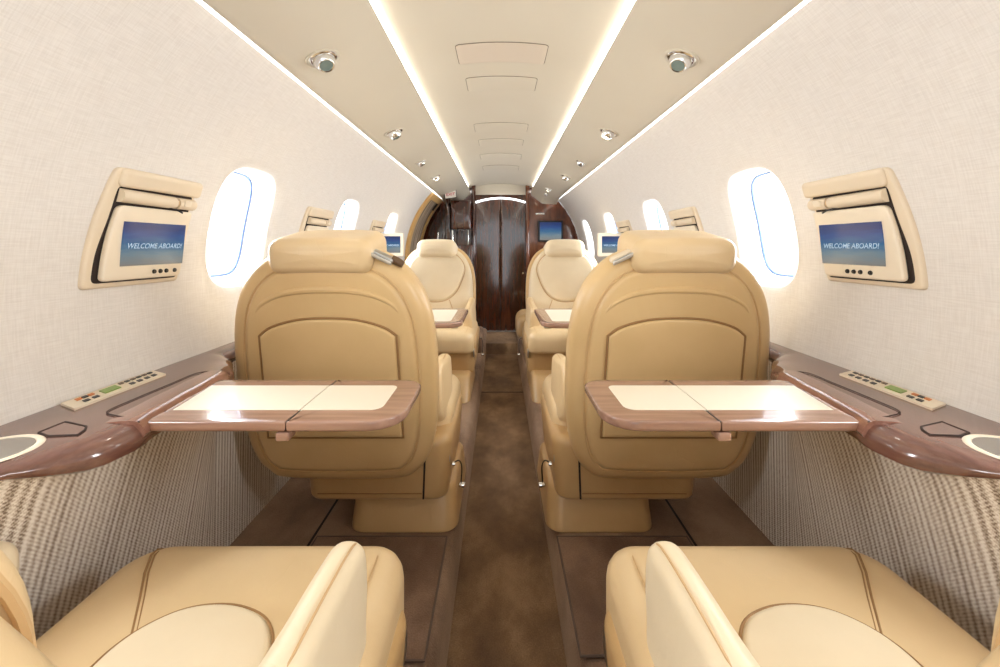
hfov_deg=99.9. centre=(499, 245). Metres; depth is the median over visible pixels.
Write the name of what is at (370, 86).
ceiling panel
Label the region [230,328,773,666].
floor
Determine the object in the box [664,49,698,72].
reading lamp
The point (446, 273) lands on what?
seat
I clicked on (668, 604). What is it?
seat
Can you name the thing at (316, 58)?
socket
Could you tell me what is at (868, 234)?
wall monitor
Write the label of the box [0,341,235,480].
ledge
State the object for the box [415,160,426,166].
reading lamp
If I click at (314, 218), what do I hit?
housing
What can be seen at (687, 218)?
housing
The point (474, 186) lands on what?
trim
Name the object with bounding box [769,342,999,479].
ledge
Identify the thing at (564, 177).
reading lamp
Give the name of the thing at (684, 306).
seat
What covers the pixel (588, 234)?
window
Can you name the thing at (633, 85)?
ceiling panel
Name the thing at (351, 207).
window
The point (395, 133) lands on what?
reading lamp
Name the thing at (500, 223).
door
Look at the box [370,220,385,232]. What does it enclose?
housing
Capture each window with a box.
[206,168,275,286]
[339,199,358,229]
[384,213,397,232]
[582,220,593,256]
[604,213,617,232]
[643,199,662,229]
[728,168,797,286]
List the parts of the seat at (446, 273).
backrest, armrest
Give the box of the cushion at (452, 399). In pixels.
[437,374,459,425]
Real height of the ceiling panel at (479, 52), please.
0.014 m
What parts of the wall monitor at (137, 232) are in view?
screen panel, stowed arm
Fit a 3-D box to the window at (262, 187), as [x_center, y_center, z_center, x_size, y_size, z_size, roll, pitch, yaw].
[-0.855,-0.057,1.365,0.147,0.376,0.302,0,0,0]
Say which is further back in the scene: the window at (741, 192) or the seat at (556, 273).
the seat at (556, 273)
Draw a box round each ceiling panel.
[455,42,548,64]
[466,76,537,91]
[474,122,527,131]
[478,138,523,145]
[480,153,521,159]
[482,165,518,170]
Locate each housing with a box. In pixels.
[299,206,333,231]
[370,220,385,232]
[616,220,631,232]
[668,206,703,230]
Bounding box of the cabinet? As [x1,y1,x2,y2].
[437,198,472,264]
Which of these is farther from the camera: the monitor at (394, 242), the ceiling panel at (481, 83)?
the monitor at (394, 242)
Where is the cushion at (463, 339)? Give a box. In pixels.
[436,320,477,353]
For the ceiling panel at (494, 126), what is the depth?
2.33 m
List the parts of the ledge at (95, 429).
compartment lid, control panel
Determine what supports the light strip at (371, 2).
attached to the ceiling
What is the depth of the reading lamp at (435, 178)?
3.12 m
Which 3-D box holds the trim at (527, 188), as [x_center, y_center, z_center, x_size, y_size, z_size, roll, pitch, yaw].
[0.289,0.138,4.450,0.043,1.565,0.100,0,0,0]
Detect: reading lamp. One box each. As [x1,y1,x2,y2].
[305,49,340,72]
[384,128,403,139]
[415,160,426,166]
[430,175,440,180]
[561,175,570,180]
[575,160,586,166]
[598,128,618,139]
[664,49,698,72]
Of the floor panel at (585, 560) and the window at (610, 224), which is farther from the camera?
the window at (610, 224)
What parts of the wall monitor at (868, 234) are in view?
stowed arm, screen panel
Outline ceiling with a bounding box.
[372,0,632,187]
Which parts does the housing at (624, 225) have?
stowed arm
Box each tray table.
[148,380,420,440]
[432,308,467,327]
[534,308,571,327]
[585,380,858,440]
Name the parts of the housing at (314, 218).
stowed arm, door panel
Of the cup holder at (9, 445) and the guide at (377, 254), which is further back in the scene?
the guide at (377, 254)
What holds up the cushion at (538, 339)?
on the seat at (556, 273)
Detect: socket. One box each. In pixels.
[309,51,336,65]
[667,51,695,65]
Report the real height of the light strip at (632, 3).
0.024 m
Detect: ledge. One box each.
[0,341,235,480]
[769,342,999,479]
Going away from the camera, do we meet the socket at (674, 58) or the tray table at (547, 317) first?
the socket at (674, 58)
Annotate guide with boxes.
[371,249,404,267]
[609,249,632,264]
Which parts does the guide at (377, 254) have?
metal plate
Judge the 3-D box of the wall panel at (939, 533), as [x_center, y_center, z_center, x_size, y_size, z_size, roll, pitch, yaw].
[0.729,0.596,0.934,0.155,0.569,5.332,0,0,0]
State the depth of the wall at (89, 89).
0.86 m
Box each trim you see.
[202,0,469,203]
[472,185,475,279]
[476,184,524,194]
[525,185,529,308]
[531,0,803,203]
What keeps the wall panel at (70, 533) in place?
attached to the wall at (89, 89)
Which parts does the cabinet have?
panel, door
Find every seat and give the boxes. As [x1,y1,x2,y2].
[0,541,406,666]
[234,230,465,532]
[405,239,483,403]
[515,309,525,343]
[518,239,596,403]
[537,230,769,532]
[603,541,999,666]
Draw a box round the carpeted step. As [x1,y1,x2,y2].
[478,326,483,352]
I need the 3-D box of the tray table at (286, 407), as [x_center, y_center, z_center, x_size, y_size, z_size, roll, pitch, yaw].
[-0.403,0.317,0.830,0.466,0.035,0.228,0,0,0]
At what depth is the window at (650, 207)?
2.37 m
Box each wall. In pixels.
[0,0,441,425]
[423,188,577,260]
[558,0,999,422]
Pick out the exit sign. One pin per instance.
(453, 194)
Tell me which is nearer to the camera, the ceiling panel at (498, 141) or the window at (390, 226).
the ceiling panel at (498, 141)
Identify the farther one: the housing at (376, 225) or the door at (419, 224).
the door at (419, 224)
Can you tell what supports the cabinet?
on the floor
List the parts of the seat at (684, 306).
release knob, armrest, panel, pocket panel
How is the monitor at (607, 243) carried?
attached to the housing at (624, 225)
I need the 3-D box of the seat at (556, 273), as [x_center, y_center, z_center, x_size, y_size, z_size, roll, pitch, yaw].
[0.448,0.415,2.825,0.642,0.930,0.964,0,0,0]
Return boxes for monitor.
[78,167,202,289]
[382,233,403,256]
[538,221,562,241]
[597,233,621,256]
[802,167,927,289]
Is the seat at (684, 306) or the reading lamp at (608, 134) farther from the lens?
the reading lamp at (608, 134)
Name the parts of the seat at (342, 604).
armrest, backrest, armrest, trim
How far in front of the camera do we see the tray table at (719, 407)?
0.78 m
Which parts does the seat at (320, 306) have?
pocket panel, panel, armrest, release knob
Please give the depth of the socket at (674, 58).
1.13 m
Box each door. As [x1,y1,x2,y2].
[405,192,442,260]
[476,195,524,331]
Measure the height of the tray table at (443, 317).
0.035 m
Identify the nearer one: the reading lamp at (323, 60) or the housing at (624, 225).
the reading lamp at (323, 60)
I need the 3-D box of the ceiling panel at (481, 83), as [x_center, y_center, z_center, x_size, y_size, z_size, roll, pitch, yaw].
[0.006,-0.663,1.720,0.285,0.013,0.145,0,0,0]
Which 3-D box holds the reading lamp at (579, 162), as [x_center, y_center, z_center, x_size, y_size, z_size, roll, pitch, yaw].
[0.498,-0.509,2.580,0.072,0.043,0.077,0,0,0]
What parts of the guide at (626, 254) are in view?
metal plate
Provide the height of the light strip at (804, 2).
0.014 m
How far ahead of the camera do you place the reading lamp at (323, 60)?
1.14 m
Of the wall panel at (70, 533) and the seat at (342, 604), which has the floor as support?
the seat at (342, 604)
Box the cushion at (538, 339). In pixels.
[524,320,567,353]
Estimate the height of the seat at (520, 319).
0.300 m
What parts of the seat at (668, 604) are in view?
trim, armrest, backrest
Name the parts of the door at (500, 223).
panel, panel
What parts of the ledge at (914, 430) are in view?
control panel, compartment lid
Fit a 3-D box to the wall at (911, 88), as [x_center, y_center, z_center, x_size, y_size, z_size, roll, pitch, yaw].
[0.743,-0.035,1.384,0.250,0.908,6.232,0,0,0]
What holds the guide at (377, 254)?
on the seat at (320, 306)
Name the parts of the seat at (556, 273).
armrest, backrest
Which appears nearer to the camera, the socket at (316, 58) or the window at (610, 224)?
the socket at (316, 58)
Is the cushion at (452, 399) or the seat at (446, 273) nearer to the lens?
the cushion at (452, 399)
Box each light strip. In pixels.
[196,0,435,193]
[369,0,467,184]
[533,0,634,184]
[565,0,809,193]
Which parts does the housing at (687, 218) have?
stowed arm, door panel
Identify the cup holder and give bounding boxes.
[0,434,45,461]
[962,434,999,458]
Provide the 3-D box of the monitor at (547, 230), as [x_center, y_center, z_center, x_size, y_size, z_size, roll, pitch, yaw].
[0.538,-0.158,4.484,0.265,0.225,0.032,0,0,0]
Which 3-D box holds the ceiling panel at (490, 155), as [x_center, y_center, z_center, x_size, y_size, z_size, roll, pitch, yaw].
[0.006,-0.662,3.110,0.304,0.013,0.184,0,0,0]
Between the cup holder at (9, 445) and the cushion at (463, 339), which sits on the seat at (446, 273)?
the cushion at (463, 339)
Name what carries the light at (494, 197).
attached to the door at (500, 223)
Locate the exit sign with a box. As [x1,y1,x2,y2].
[444,190,456,198]
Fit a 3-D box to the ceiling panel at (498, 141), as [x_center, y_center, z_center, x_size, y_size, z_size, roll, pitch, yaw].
[0.006,-0.662,2.685,0.284,0.012,0.154,0,0,0]
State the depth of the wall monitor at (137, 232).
0.93 m
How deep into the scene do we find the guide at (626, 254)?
1.12 m
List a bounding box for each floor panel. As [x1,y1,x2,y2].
[311,536,447,662]
[556,536,692,657]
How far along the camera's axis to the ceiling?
1.51 m
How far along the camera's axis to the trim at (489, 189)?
4.50 m
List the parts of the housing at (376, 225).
stowed arm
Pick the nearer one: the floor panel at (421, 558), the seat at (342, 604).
the seat at (342, 604)
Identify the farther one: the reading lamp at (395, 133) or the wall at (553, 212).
the wall at (553, 212)
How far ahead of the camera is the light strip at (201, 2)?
1.16 m
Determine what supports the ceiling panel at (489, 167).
attached to the ceiling
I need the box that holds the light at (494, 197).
[476,197,524,202]
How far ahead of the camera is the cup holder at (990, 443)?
0.62 m
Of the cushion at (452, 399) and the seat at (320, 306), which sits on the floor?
the seat at (320, 306)

